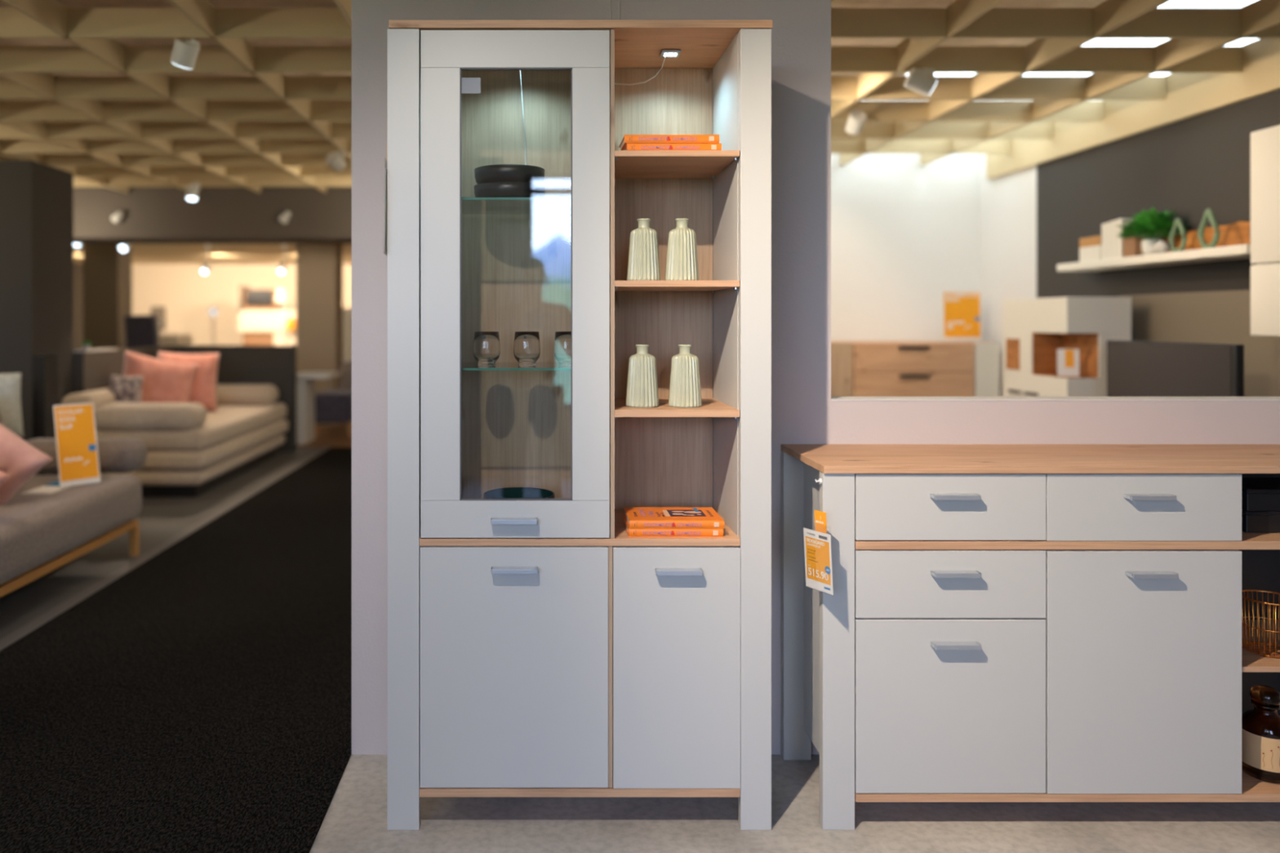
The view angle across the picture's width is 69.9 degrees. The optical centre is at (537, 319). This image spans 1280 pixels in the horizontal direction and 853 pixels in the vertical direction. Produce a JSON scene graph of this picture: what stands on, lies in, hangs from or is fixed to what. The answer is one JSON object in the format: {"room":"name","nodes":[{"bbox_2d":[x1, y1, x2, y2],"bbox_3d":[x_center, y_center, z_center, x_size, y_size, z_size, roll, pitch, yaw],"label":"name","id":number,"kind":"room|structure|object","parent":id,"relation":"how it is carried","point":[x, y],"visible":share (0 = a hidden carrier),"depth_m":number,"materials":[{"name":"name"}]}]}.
{"room":"store","nodes":[
{"label":"store","id":0,"kind":"room"},
{"bbox_2d":[0,160,73,475],"bbox_3d":[-4.300,0.077,6.760,1.400,2.430,0.580,0,0,0],"label":"wall","id":1,"kind":"structure","parent":0,"point":[37,198],"depth_m":6.48,"materials":[{"name":"grey paint"}]},
{"bbox_2d":[73,262,83,352],"bbox_3d":[-9.050,-0.183,7.525,0.100,2.950,20.950,0,0,0],"label":"wall","id":2,"kind":"structure","parent":0,"point":[77,267],"depth_m":17.80,"materials":[{"name":"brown paint"}]},
{"bbox_2d":[83,244,132,349],"bbox_3d":[-5.765,0.092,12.200,0.470,2.400,0.400,0,0,0],"label":"column","id":3,"kind":"structure","parent":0,"point":[107,269],"depth_m":12.00,"materials":[{"name":"brown paint"}]},
{"bbox_2d":[73,345,177,393],"bbox_3d":[-3.560,0.772,8.015,0.080,1.040,1.930,0,0,0],"label":"wall","id":4,"kind":"structure","parent":0,"point":[92,371],"depth_m":7.33,"materials":[{"name":"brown paint"}]},
{"bbox_2d":[73,186,351,244],"bbox_3d":[-4.350,-1.218,8.960,9.100,0.880,0.680,0,0,0],"label":"wall","id":5,"kind":"structure","parent":0,"point":[151,215],"depth_m":8.62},
{"bbox_2d":[111,210,123,223],"bbox_3d":[-3.966,-0.971,8.577,0.093,0.117,0.098,0,0,0],"label":"ceiling spotlight","id":6,"kind":"object","parent":5,"relation":"attached to","point":[116,218],"visible":1,"depth_m":8.56,"materials":[{"name":"white plastic"}]},
{"bbox_2d":[279,210,290,223],"bbox_3d":[-2.382,-0.971,8.577,0.093,0.117,0.098,0,0,0],"label":"ceiling spotlight","id":7,"kind":"object","parent":5,"relation":"attached to","point":[283,219],"visible":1,"depth_m":8.55,"materials":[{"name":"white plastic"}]},
{"bbox_2d":[73,244,351,263],"bbox_3d":[-4.350,-1.148,13.650,9.100,0.080,8.700,0,0,0],"label":"ceiling","id":8,"kind":"structure","parent":0,"point":[141,253],"depth_m":15.35,"materials":[{"name":"beige"}]},
{"bbox_2d":[200,244,209,274],"bbox_3d":[-4.743,-0.881,13.000,0.106,0.459,0.147,0,0,0],"label":"ceiling spotlight","id":9,"kind":"object","parent":8,"relation":"attached to","point":[205,268],"visible":0.99,"depth_m":12.98,"materials":[{"name":"white plastic"}]},
{"bbox_2d":[277,244,286,274],"bbox_3d":[-3.646,-0.881,13.000,0.106,0.459,0.147,0,0,0],"label":"ceiling spotlight","id":10,"kind":"object","parent":8,"relation":"attached to","point":[282,268],"visible":0.98,"depth_m":12.98,"materials":[{"name":"white plastic"}]},
{"bbox_2d":[177,345,296,451],"bbox_3d":[-2.950,0.772,8.940,1.140,1.040,0.080,0,0,0],"label":"wall","id":11,"kind":"structure","parent":0,"point":[274,365],"depth_m":8.90,"materials":[{"name":"grey paint"}]},
{"bbox_2d":[132,263,351,345],"bbox_3d":[-4.400,-0.183,18.050,9.200,2.950,0.100,0,0,0],"label":"wall","id":12,"kind":"structure","parent":0,"point":[188,295],"depth_m":18.00,"materials":[{"name":"beige paint"}]},
{"bbox_2d":[151,306,164,329],"bbox_3d":[-7.495,-0.031,17.960,0.265,0.467,0.060,0,0,0],"label":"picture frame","id":13,"kind":"object","parent":12,"relation":"attached to","point":[159,311],"visible":0.7,"depth_m":17.93,"materials":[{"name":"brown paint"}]},
{"bbox_2d":[296,244,342,426],"bbox_3d":[-2.678,0.092,11.200,0.478,2.400,0.400,0,0,0],"label":"column beige","id":14,"kind":"structure","parent":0,"point":[319,267],"depth_m":11.00,"materials":[{"name":"beige paint"}]},
{"bbox_2d":[0,0,1106,75],"bbox_3d":[-1.900,-1.708,7.525,14.200,0.100,20.950,0,0,0],"label":"ceiling","id":15,"kind":"structure","parent":0,"point":[68,3],"depth_m":4.81,"materials":[{"name":"beige wood"}]},
{"bbox_2d":[0,0,1279,193],"bbox_3d":[-2.540,-1.262,2.900,11.920,0.125,11.400,0,0,0],"label":"grid","id":16,"kind":"object","parent":15,"relation":"attached to","point":[148,126],"visible":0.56,"depth_m":4.93,"materials":[{"name":"beige wood"}]},
{"bbox_2d":[169,38,199,69],"bbox_3d":[-1.520,-1.155,3.920,0.132,0.146,0.100,0,0,38],"label":"ceiling spotlight","id":17,"kind":"object","parent":16,"relation":"attached to","point":[184,53],"visible":0.99,"depth_m":3.88,"materials":[{"name":"white plastic"}]},
{"bbox_2d":[186,181,199,200],"bbox_3d":[-3.016,-1.130,7.950,0.109,0.173,0.125,0,0,0],"label":"ceiling spotlight","id":18,"kind":"object","parent":16,"relation":"attached to","point":[192,191],"visible":1,"depth_m":7.92,"materials":[{"name":"white plastic"}]},
{"bbox_2d":[325,151,346,171],"bbox_3d":[-1.436,-1.136,6.498,0.107,0.144,0.143,0,0,28],"label":"ceiling spotlight","id":19,"kind":"object","parent":16,"relation":"attached to","point":[335,160],"visible":1,"depth_m":6.47,"materials":[{"name":"white plastic"}]},
{"bbox_2d":[844,109,866,134],"bbox_3d":[1.897,-1.174,5.400,0.106,0.143,0.147,0,0,0],"label":"ceiling spotlight","id":20,"kind":"object","parent":16,"relation":"attached to","point":[856,119],"visible":1,"depth_m":5.37,"materials":[{"name":"white plastic"}]},
{"bbox_2d":[903,67,937,96],"bbox_3d":[1.835,-1.139,4.350,0.148,0.137,0.096,0,0,6],"label":"ceiling spotlight","id":21,"kind":"object","parent":16,"relation":"attached to","point":[922,81],"visible":1,"depth_m":4.31,"materials":[{"name":"white plastic"}]},
{"bbox_2d":[906,72,1170,75],"bbox_3d":[3.750,-1.653,6.075,2.500,0.011,0.650,0,0,0],"label":"ceiling lights","id":22,"kind":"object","parent":15,"relation":"attached to","point":[935,73],"depth_m":6.09,"materials":[{"name":"white plastic"}]},
{"bbox_2d":[1081,0,1258,45],"bbox_3d":[4.050,-1.653,5.050,1.900,0.011,1.100,0,0,0],"label":"ceiling lights","id":23,"kind":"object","parent":15,"relation":"attached to","point":[1172,3],"depth_m":5.33,"materials":[{"name":"white plastic"}]},
{"bbox_2d":[0,422,1279,852],"bbox_3d":[-1.900,1.349,7.525,14.200,0.126,20.950,0,0,0],"label":"floor","id":24,"kind":"structure","parent":0,"point":[355,820],"depth_m":2.35,"materials":[{"name":"concrete"}]},
{"bbox_2d":[0,415,146,597],"bbox_3d":[-2.657,0.842,3.990,0.994,0.900,2.580,0,0,0],"label":"sofa","id":25,"kind":"object","parent":24,"relation":"on","point":[40,534],"visible":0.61,"depth_m":4.35,"materials":[{"name":"grey fabric"}]},
{"bbox_2d":[0,372,24,438],"bbox_3d":[-3.200,0.492,5.302,0.398,0.410,0.174,0,0,-7],"label":"cushion","id":26,"kind":"object","parent":25,"relation":"on","point":[11,413],"visible":0.92,"depth_m":5.27,"materials":[{"name":"white fabric"}]},
{"bbox_2d":[0,423,53,505],"bbox_3d":[-2.561,0.657,4.154,0.630,0.630,0.244,0,0,-6],"label":"cushion","id":27,"kind":"object","parent":25,"relation":"on","point":[19,460],"visible":0.97,"depth_m":4.14,"materials":[{"name":"pink fabric"}]},
{"bbox_2d":[21,485,70,493],"bbox_3d":[-2.440,0.846,4.520,0.145,0.002,0.200,0,0,0],"label":"leaflet","id":28,"kind":"object","parent":25,"relation":"on","point":[44,489],"visible":1,"depth_m":4.50,"materials":[{"name":"white paper"}]},
{"bbox_2d":[53,402,100,488],"bbox_3d":[-2.342,0.644,4.636,0.113,0.423,0.200,0,0,40],"label":"sign","id":29,"kind":"object","parent":25,"relation":"on","point":[77,458],"visible":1,"depth_m":4.64,"materials":[{"name":"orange paper"}]},
{"bbox_2d":[124,315,159,348],"bbox_3d":[-4.758,0.617,10.795,0.508,1.349,0.690,0,0,0],"label":"chair","id":30,"kind":"object","parent":24,"relation":"on","point":[140,331],"visible":0.27,"depth_m":11.00,"materials":[{"name":"fabric"}]},
{"bbox_2d":[0,446,331,650],"bbox_3d":[-2.120,1.288,3.200,0.070,0.008,12.000,0,0,0],"label":"trim","id":31,"kind":"structure","parent":24,"relation":"on","point":[43,619],"depth_m":4.72,"materials":[{"name":"grey"}]},
{"bbox_2d":[62,384,288,497],"bbox_3d":[-2.895,0.912,7.580,1.050,0.760,2.280,0,0,0],"label":"sofa","id":32,"kind":"object","parent":24,"relation":"on","point":[192,450],"visible":0.68,"depth_m":6.60,"materials":[{"name":"beige fabric"}]},
{"bbox_2d":[109,374,143,403],"bbox_3d":[-3.161,0.572,6.982,0.257,0.306,0.148,0,0,-31],"label":"cushion","id":33,"kind":"object","parent":32,"relation":"on","point":[125,388],"visible":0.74,"depth_m":6.94,"materials":[{"name":"fabric"}]},
{"bbox_2d":[122,351,198,402],"bbox_3d":[-3.120,0.532,7.450,0.662,0.562,0.289,0,0,-28],"label":"cushion","id":34,"kind":"object","parent":32,"relation":"on","point":[163,380],"visible":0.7,"depth_m":7.37,"materials":[{"name":"pink fabric"}]},
{"bbox_2d":[157,351,219,411],"bbox_3d":[-3.000,0.532,7.799,0.514,0.529,0.289,0,0,-17],"label":"cushion","id":35,"kind":"object","parent":32,"relation":"on","point":[203,389],"visible":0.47,"depth_m":7.75,"materials":[{"name":"pink fabric"}]},
{"bbox_2d":[159,334,191,346],"bbox_3d":[-5.114,0.749,12.750,0.359,1.086,0.500,0,0,0],"label":"side table","id":36,"kind":"object","parent":24,"relation":"on","point":[164,340],"visible":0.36,"depth_m":12.50,"materials":[{"name":"beige paint"}]},
{"bbox_2d":[0,446,351,852],"bbox_3d":[-1.319,1.289,3.200,1.533,0.006,12.000,0,0,0],"label":"carpet","id":37,"kind":"object","parent":24,"relation":"on","point":[198,700],"visible":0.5,"depth_m":3.09,"materials":[{"name":"black carpet"}]},
{"bbox_2d":[208,307,217,345],"bbox_3d":[-5.348,0.547,15.000,0.280,1.490,0.280,0,0,0],"label":"floor lamp","id":38,"kind":"object","parent":24,"relation":"on","point":[213,312],"visible":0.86,"depth_m":14.98,"materials":[{"name":"white metal"}]},
{"bbox_2d":[238,285,296,345],"bbox_3d":[-4.907,0.338,16.750,1.033,1.909,0.500,0,0,0],"label":"shelving unit","id":39,"kind":"object","parent":24,"relation":"on","point":[247,322],"depth_m":16.50,"materials":[{"name":"beige paint"}]},
{"bbox_2d":[245,289,272,304],"bbox_3d":[-5.043,-0.409,16.480,0.474,0.273,0.040,0,0,0],"label":"television","id":40,"kind":"object","parent":39,"relation":"attached to","point":[252,296],"visible":1,"depth_m":16.46,"materials":[{"name":"black"}]},
{"bbox_2d":[273,288,288,310],"bbox_3d":[-4.677,-0.372,16.600,0.280,0.400,0.280,0,0,0],"label":"table lamp","id":41,"kind":"object","parent":39,"relation":"on","point":[281,294],"visible":0.98,"depth_m":16.50,"materials":[{"name":"white fabric"}]},
{"bbox_2d":[287,318,295,329],"bbox_3d":[-4.435,0.078,16.390,0.114,0.214,0.180,0,0,0],"label":"storage box","id":42,"kind":"object","parent":39,"relation":"attached to","point":[291,322],"visible":1,"depth_m":16.30,"materials":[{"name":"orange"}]},
{"bbox_2d":[296,371,340,444],"bbox_3d":[-2.333,0.923,9.575,0.409,0.723,0.550,0,0,0],"label":"table","id":43,"kind":"object","parent":24,"relation":"on","point":[305,380],"visible":0.79,"depth_m":9.38,"materials":[{"name":"white plastic"}]},
{"bbox_2d":[315,360,351,436],"bbox_3d":[-2.257,0.889,10.425,0.470,0.794,0.950,0,0,0],"label":"armchair","id":44,"kind":"object","parent":24,"relation":"on","point":[331,406],"visible":0.5,"depth_m":9.96,"materials":[{"name":"fabric"}]},
{"bbox_2d":[342,307,351,362],"bbox_3d":[-2.788,0.552,14.150,0.463,1.469,0.300,0,0,0],"label":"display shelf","id":45,"kind":"object","parent":24,"relation":"on","point":[347,312],"visible":0.14,"depth_m":14.00,"materials":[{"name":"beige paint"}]},
{"bbox_2d":[386,19,773,830],"bbox_3d":[0.107,0.267,2.479,0.975,2.050,0.414,0,0,0],"label":"display cabinet","id":46,"kind":"object","parent":24,"relation":"on","point":[536,647],"visible":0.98,"depth_m":2.30,"materials":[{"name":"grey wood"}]},
{"bbox_2d":[383,157,386,255],"bbox_3d":[-0.380,-0.341,2.316,0.011,0.349,0.110,1,0,-5],"label":"price tag","id":47,"kind":"object","parent":46,"relation":"hanging from","point":[385,161],"visible":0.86,"depth_m":2.29,"materials":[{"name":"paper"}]},
{"bbox_2d":[472,331,500,366],"bbox_3d":[-0.135,0.078,2.430,0.073,0.092,0.073,0,0,0],"label":"tumbler","id":48,"kind":"object","parent":46,"relation":"on","point":[486,345],"visible":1,"depth_m":2.40,"materials":[{"name":"clear glass"}]},
{"bbox_2d":[474,181,545,197],"bbox_3d":[-0.075,-0.337,2.460,0.193,0.045,0.193,0,0,0],"label":"serving bowl","id":49,"kind":"object","parent":46,"relation":"on","point":[502,188],"visible":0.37,"depth_m":2.38,"materials":[{"name":"black ceramic"}]},
{"bbox_2d":[474,164,545,184],"bbox_3d":[-0.075,-0.383,2.460,0.191,0.045,0.191,0,0,0],"label":"serving bowl","id":50,"kind":"object","parent":49,"relation":"on","point":[499,172],"visible":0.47,"depth_m":2.38,"materials":[{"name":"black ceramic"}]},
{"bbox_2d":[461,362,571,368],"bbox_3d":[-0.057,0.127,2.495,0.484,0.006,0.320,0,0,0],"label":"glass shelf","id":51,"kind":"object","parent":46,"relation":"attached to","point":[464,365],"depth_m":2.43,"materials":[{"name":"clear glass"}]},
{"bbox_2d":[461,200,571,213],"bbox_3d":[-0.057,-0.312,2.495,0.484,0.006,0.320,0,0,0],"label":"glass shelf","id":52,"kind":"object","parent":46,"relation":"attached to","point":[468,206],"depth_m":2.48,"materials":[{"name":"clear glass"}]},
{"bbox_2d":[483,487,554,498],"bbox_3d":[-0.049,0.511,2.440,0.191,0.088,0.191,0,0,0],"label":"serving bowl","id":53,"kind":"object","parent":46,"relation":"on","point":[507,492],"visible":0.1,"depth_m":2.52,"materials":[{"name":"black ceramic"}]},
{"bbox_2d":[513,331,540,366],"bbox_3d":[-0.028,0.078,2.430,0.073,0.092,0.073,0,0,0],"label":"tumbler","id":54,"kind":"object","parent":46,"relation":"on","point":[526,344],"visible":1,"depth_m":2.40,"materials":[{"name":"clear glass"}]},
{"bbox_2d":[553,331,571,366],"bbox_3d":[0.080,0.078,2.430,0.073,0.092,0.073,0,0,-29],"label":"tumbler","id":55,"kind":"object","parent":46,"relation":"on","point":[562,340],"visible":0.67,"depth_m":2.40,"materials":[{"name":"clear glass"}]},
{"bbox_2d":[626,344,658,408],"bbox_3d":[0.278,0.147,2.405,0.088,0.163,0.088,0,0,-11],"label":"ribbed vase","id":56,"kind":"object","parent":46,"relation":"on","point":[642,384],"visible":1,"depth_m":2.38,"materials":[{"name":"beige ceramic"}]},
{"bbox_2d":[626,217,660,280],"bbox_3d":[0.278,-0.182,2.372,0.088,0.163,0.088,0,0,0],"label":"ribbed vase","id":57,"kind":"object","parent":46,"relation":"on","point":[643,264],"visible":0.98,"depth_m":2.34,"materials":[{"name":"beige ceramic"}]},
{"bbox_2d":[614,49,681,84],"bbox_3d":[0.308,-0.708,2.570,0.074,0.057,0.256,0,0,-40],"label":"light","id":58,"kind":"object","parent":46,"relation":"attached to","point":[664,53],"visible":0.97,"depth_m":2.50,"materials":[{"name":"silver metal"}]},
{"bbox_2d":[623,142,721,150],"bbox_3d":[0.350,-0.441,2.401,0.242,0.021,0.166,0,0,0],"label":"book","id":59,"kind":"object","parent":46,"relation":"on","point":[629,146],"visible":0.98,"depth_m":2.32,"materials":[{"name":"orange paper"}]},
{"bbox_2d":[618,134,719,150],"bbox_3d":[0.343,-0.462,2.399,0.242,0.021,0.166,0,0,0],"label":"book","id":60,"kind":"object","parent":59,"relation":"on","point":[626,139],"visible":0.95,"depth_m":2.32,"materials":[{"name":"orange paper"}]},
{"bbox_2d":[622,515,723,537],"bbox_3d":[0.354,0.544,2.404,0.242,0.021,0.166,0,0,0],"label":"book","id":61,"kind":"object","parent":46,"relation":"on","point":[631,532],"visible":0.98,"depth_m":2.32,"materials":[{"name":"orange paper"}]},
{"bbox_2d":[623,506,724,528],"bbox_3d":[0.357,0.523,2.403,0.242,0.022,0.166,0,0,0],"label":"book","id":62,"kind":"object","parent":61,"relation":"on","point":[636,517],"visible":1,"depth_m":2.35,"materials":[{"name":"orange paper"}]},
{"bbox_2d":[666,510,706,516],"bbox_3d":[0.394,0.512,2.408,0.093,0.001,0.080,0,0,0],"label":"picture","id":63,"kind":"object","parent":62,"relation":"on","point":[669,513],"depth_m":2.40,"materials":[{"name":"multicoloured"}]},
{"bbox_2d":[614,398,739,417],"bbox_3d":[0.355,0.238,2.482,0.317,0.018,0.356,0,0,0],"label":"shelf","id":64,"kind":"object","parent":46,"relation":"attached to","point":[710,407],"depth_m":2.30,"materials":[{"name":"brown wood"}]},
{"bbox_2d":[614,280,739,291],"bbox_3d":[0.355,-0.092,2.482,0.317,0.016,0.356,0,0,0],"label":"shelf","id":65,"kind":"object","parent":46,"relation":"attached to","point":[620,286],"depth_m":2.30,"materials":[{"name":"brown wood"}]},
{"bbox_2d":[614,150,739,177],"bbox_3d":[0.355,-0.422,2.482,0.317,0.015,0.356,0,0,0],"label":"shelf","id":66,"kind":"object","parent":46,"relation":"attached to","point":[628,163],"depth_m":2.41,"materials":[{"name":"brown wood"}]},
{"bbox_2d":[665,217,698,280],"bbox_3d":[0.378,-0.182,2.372,0.088,0.163,0.088,0,0,-6],"label":"ribbed vase","id":67,"kind":"object","parent":46,"relation":"on","point":[682,261],"visible":0.96,"depth_m":2.34,"materials":[{"name":"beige ceramic"}]},
{"bbox_2d":[668,344,702,408],"bbox_3d":[0.391,0.147,2.405,0.088,0.163,0.088,0,0,-3],"label":"ribbed vase","id":68,"kind":"object","parent":46,"relation":"on","point":[685,392],"visible":1,"depth_m":2.38,"materials":[{"name":"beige ceramic"}]},
{"bbox_2d":[831,340,999,396],"bbox_3d":[2.641,0.727,6.786,1.382,1.130,0.528,0,0,0],"label":"dresser","id":69,"kind":"object","parent":24,"relation":"on","point":[859,368],"visible":0.31,"depth_m":6.55,"materials":[{"name":"brown wood"}]},
{"bbox_2d":[940,290,981,341],"bbox_3d":[3.158,-0.026,6.766,0.280,0.376,0.080,0,-2,0],"label":"sign","id":70,"kind":"object","parent":69,"relation":"on","point":[962,309],"visible":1,"depth_m":6.75,"materials":[{"name":"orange paper"}]},
{"bbox_2d":[781,444,1279,830],"bbox_3d":[1.542,0.831,2.485,1.639,0.923,0.426,0,0,0],"label":"sideboard","id":71,"kind":"object","parent":24,"relation":"on","point":[1000,623],"visible":1,"depth_m":2.30,"materials":[{"name":"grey wood"}]},
{"bbox_2d":[814,478,822,484],"bbox_3d":[0.714,0.410,2.310,0.017,0.014,0.014,0,0,0],"label":"wall hook","id":72,"kind":"object","parent":71,"relation":"attached to","point":[820,480],"visible":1,"depth_m":2.31,"materials":[{"name":"white plastic"}]},
{"bbox_3d":[0.709,0.461,2.284,0.003,0.098,0.052,0,0,0],"label":"string","id":73,"kind":"object","parent":72,"relation":"hanging from","visible":0},
{"bbox_2d":[803,510,833,595],"bbox_3d":[0.698,0.575,2.260,0.009,0.204,0.099,0,0,-28],"label":"price tag","id":74,"kind":"object","parent":73,"relation":"hanging from","point":[817,543],"visible":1,"depth_m":2.26,"materials":[{"name":"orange paper"}]},
{"bbox_2d":[781,444,1279,473],"bbox_3d":[1.542,0.379,2.495,1.639,0.019,0.406,0,0,0],"label":"countertop","id":75,"kind":"structure","parent":71,"relation":"on","point":[824,458],"depth_m":2.42,"materials":[{"name":"brown wood"}]},
{"bbox_2d":[1241,684,1279,783],"bbox_3d":[1.924,1.086,2.399,0.113,0.231,0.113,0,0,0],"label":"bottle","id":76,"kind":"object","parent":71,"relation":"on","point":[1260,726],"visible":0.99,"depth_m":2.37,"materials":[{"name":"brown glass"}]},
{"bbox_2d":[1241,589,1279,657],"bbox_3d":[1.949,0.809,2.418,0.134,0.144,0.139,0,0,0],"label":"wire basket","id":77,"kind":"object","parent":71,"relation":"on","point":[1258,617],"visible":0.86,"depth_m":2.42,"materials":[{"name":"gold metal"}]},
{"bbox_2d":[1241,509,1279,533],"bbox_3d":[1.995,0.532,2.480,0.263,0.057,0.183,0,0,0],"label":"storage box","id":78,"kind":"object","parent":71,"relation":"on","point":[1252,522],"visible":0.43,"depth_m":2.39,"materials":[{"name":"black"}]},
{"bbox_2d":[1241,477,1279,511],"bbox_3d":[1.997,0.474,2.480,0.263,0.057,0.183,0,0,0],"label":"storage box","id":79,"kind":"object","parent":78,"relation":"on","point":[1258,494],"visible":0.52,"depth_m":2.39,"materials":[{"name":"black"}]},
{"bbox_2d":[1241,619,1279,672],"bbox_3d":[2.036,0.889,2.490,0.487,0.014,0.362,0,0,0],"label":"shelf","id":80,"kind":"object","parent":71,"relation":"attached to","point":[1251,662],"depth_m":2.40,"materials":[{"name":"brown wood"}]},
{"bbox_2d":[1002,297,1131,396],"bbox_3d":[3.121,0.552,5.410,0.378,1.360,0.700,0,0,0],"label":"highboard","id":81,"kind":"object","parent":24,"relation":"on","point":[1033,330],"visible":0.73,"depth_m":5.22,"materials":[{"name":"beige paint"}]},
{"bbox_2d":[1057,348,1079,376],"bbox_3d":[3.018,0.243,5.165,0.110,0.155,0.018,0,0,19],"label":"display card","id":82,"kind":"object","parent":81,"relation":"in","point":[1068,359],"visible":1,"depth_m":5.16,"materials":[{"name":"white paper"}]},
{"bbox_3d":[3.155,0.982,4.320,0.510,0.620,1.440,0,0,0],"label":"media lowboard","id":83,"kind":"object","parent":24,"relation":"on","visible":0},
{"bbox_2d":[1106,340,1244,396],"bbox_3d":[3.030,0.389,4.345,0.140,0.565,0.890,0,0,0],"label":"television","id":84,"kind":"object","parent":83,"relation":"on","point":[1135,368],"visible":0.41,"depth_m":4.28,"materials":[{"name":"black plastic"}]},
{"bbox_2d":[351,0,1279,754],"bbox_3d":[1.444,-0.183,2.750,3.992,2.950,0.100,0,0,0],"label":"wall","id":85,"kind":"structure","parent":0,"point":[803,411],"depth_m":2.70,"materials":[{"name":"grey paint"}]},
{"bbox_2d":[831,396,1279,400],"bbox_3d":[2.157,0.238,2.749,2.566,0.004,0.102,0,0,0],"label":"trim","id":86,"kind":"structure","parent":85,"relation":"attached to","point":[833,398],"depth_m":2.72,"materials":[{"name":"white paint"}]},
{"bbox_2d":[831,153,979,341],"bbox_3d":[2.700,-0.183,7.120,5.000,2.950,0.100,0,0,0],"label":"wall","id":87,"kind":"structure","parent":0,"point":[904,233],"depth_m":7.07,"materials":[{"name":"white paint"}]},
{"bbox_2d":[979,89,1279,396],"bbox_3d":[3.490,-0.018,4.935,0.100,2.620,4.270,0,0,0],"label":"wall","id":88,"kind":"structure","parent":0,"point":[1191,166],"depth_m":5.40,"materials":[{"name":"grey paint"}]},
{"bbox_2d":[986,38,1279,179],"bbox_3d":[3.475,-1.198,4.850,0.130,0.260,4.100,0,0,0],"label":"ceiling beam","id":89,"kind":"structure","parent":88,"relation":"attached to","point":[1188,95],"depth_m":4.98,"materials":[{"name":"beige wood"}]},
{"bbox_2d":[1057,244,1250,271],"bbox_3d":[3.320,-0.320,4.850,0.239,0.045,1.500,0,0,0],"label":"floating shelf","id":90,"kind":"object","parent":88,"relation":"attached to","point":[1236,251],"visible":0.94,"depth_m":4.71,"materials":[{"name":"beige paint"}]},
{"bbox_2d":[1079,244,1101,262],"bbox_3d":[3.310,-0.386,5.299,0.180,0.084,0.197,0,0,0],"label":"storage box","id":91,"kind":"object","parent":90,"relation":"on","point":[1088,253],"visible":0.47,"depth_m":5.29,"materials":[{"name":"beige cardboard"}]},
{"bbox_2d":[1079,235,1101,247],"bbox_3d":[3.310,-0.456,5.299,0.180,0.054,0.197,0,0,0],"label":"box","id":92,"kind":"object","parent":91,"relation":"on","point":[1096,240],"visible":0.47,"depth_m":5.29,"materials":[{"name":"orange cardboard"}]},
{"bbox_2d":[1101,222,1106,259],"bbox_3d":[3.300,-0.446,5.165,0.160,0.204,0.043,0,0,0],"label":"book","id":93,"kind":"object","parent":90,"relation":"on","point":[1104,226],"visible":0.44,"depth_m":5.16,"materials":[{"name":"beige paint"}]},
{"bbox_2d":[1106,221,1111,258],"bbox_3d":[3.300,-0.448,5.119,0.160,0.208,0.042,0,0,0],"label":"book","id":94,"kind":"object","parent":90,"relation":"on","point":[1108,224],"visible":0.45,"depth_m":5.11,"materials":[{"name":"beige paper"}]},
{"bbox_2d":[1111,219,1116,258],"bbox_3d":[3.300,-0.450,5.074,0.160,0.212,0.042,0,0,0],"label":"book","id":95,"kind":"object","parent":90,"relation":"on","point":[1113,222],"visible":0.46,"depth_m":5.07,"materials":[{"name":"beige paper"}]},
{"bbox_2d":[1116,218,1134,257],"bbox_3d":[3.300,-0.452,5.030,0.160,0.216,0.041,0,0,0],"label":"book","id":96,"kind":"object","parent":90,"relation":"on","point":[1122,222],"visible":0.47,"depth_m":5.02,"materials":[{"name":"beige paper"}]},
{"bbox_2d":[1123,227,1164,257],"bbox_3d":[3.310,-0.423,4.948,0.180,0.160,0.099,0,0,0],"label":"book","id":97,"kind":"object","parent":90,"relation":"on","point":[1131,246],"visible":0.4,"depth_m":4.92,"materials":[{"name":"brown paper"}]},
{"bbox_2d":[1114,206,1191,254],"bbox_3d":[3.308,-0.473,4.886,0.340,0.260,0.358,0,0,0],"label":"potted plant","id":98,"kind":"object","parent":90,"relation":"on","point":[1148,224],"visible":0.92,"depth_m":4.82,"materials":[{"name":"green plant"}]},
{"bbox_2d":[1153,240,1169,253],"bbox_3d":[3.260,-0.377,4.744,0.068,0.071,0.071,0,0,-38],"label":"stone","id":99,"kind":"object","parent":90,"relation":"on","point":[1161,246],"visible":0.93,"depth_m":4.72,"materials":[{"name":"grey stone"}]},
{"bbox_2d":[1168,217,1187,252],"bbox_3d":[3.270,-0.430,4.637,0.040,0.182,0.118,0,0,0],"label":"leaf sculpture","id":100,"kind":"object","parent":90,"relation":"on","point":[1178,223],"visible":0.88,"depth_m":4.62,"materials":[{"name":"green ceramic"}]},
{"bbox_2d":[1164,221,1250,252],"bbox_3d":[3.400,-0.408,4.674,0.030,0.130,0.710,0,0,0],"label":"board","id":101,"kind":"object","parent":90,"relation":"on","point":[1237,233],"visible":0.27,"depth_m":4.48,"materials":[{"name":"orange wood"}]},
{"bbox_2d":[1197,208,1220,248],"bbox_3d":[3.270,-0.441,4.424,0.040,0.204,0.132,0,0,0],"label":"leaf sculpture","id":102,"kind":"object","parent":90,"relation":"on","point":[1209,215],"visible":0.9,"depth_m":4.41,"materials":[{"name":"green ceramic"}]},
{"bbox_2d":[1119,289,1279,396],"bbox_3d":[3.432,0.259,4.660,0.014,0.806,1.380,0,0,0],"label":"panel board","id":103,"kind":"object","parent":88,"relation":"attached to","point":[1224,317],"visible":0.33,"depth_m":4.60,"materials":[{"name":"brown paint"}]},
{"bbox_2d":[1250,124,1279,337],"bbox_3d":[3.269,-0.373,3.603,0.339,0.887,0.705,0,0,0],"label":"upper cabinet","id":104,"kind":"object","parent":88,"relation":"attached to","point":[1264,143],"visible":1,"depth_m":3.87,"materials":[{"name":"beige paint"}]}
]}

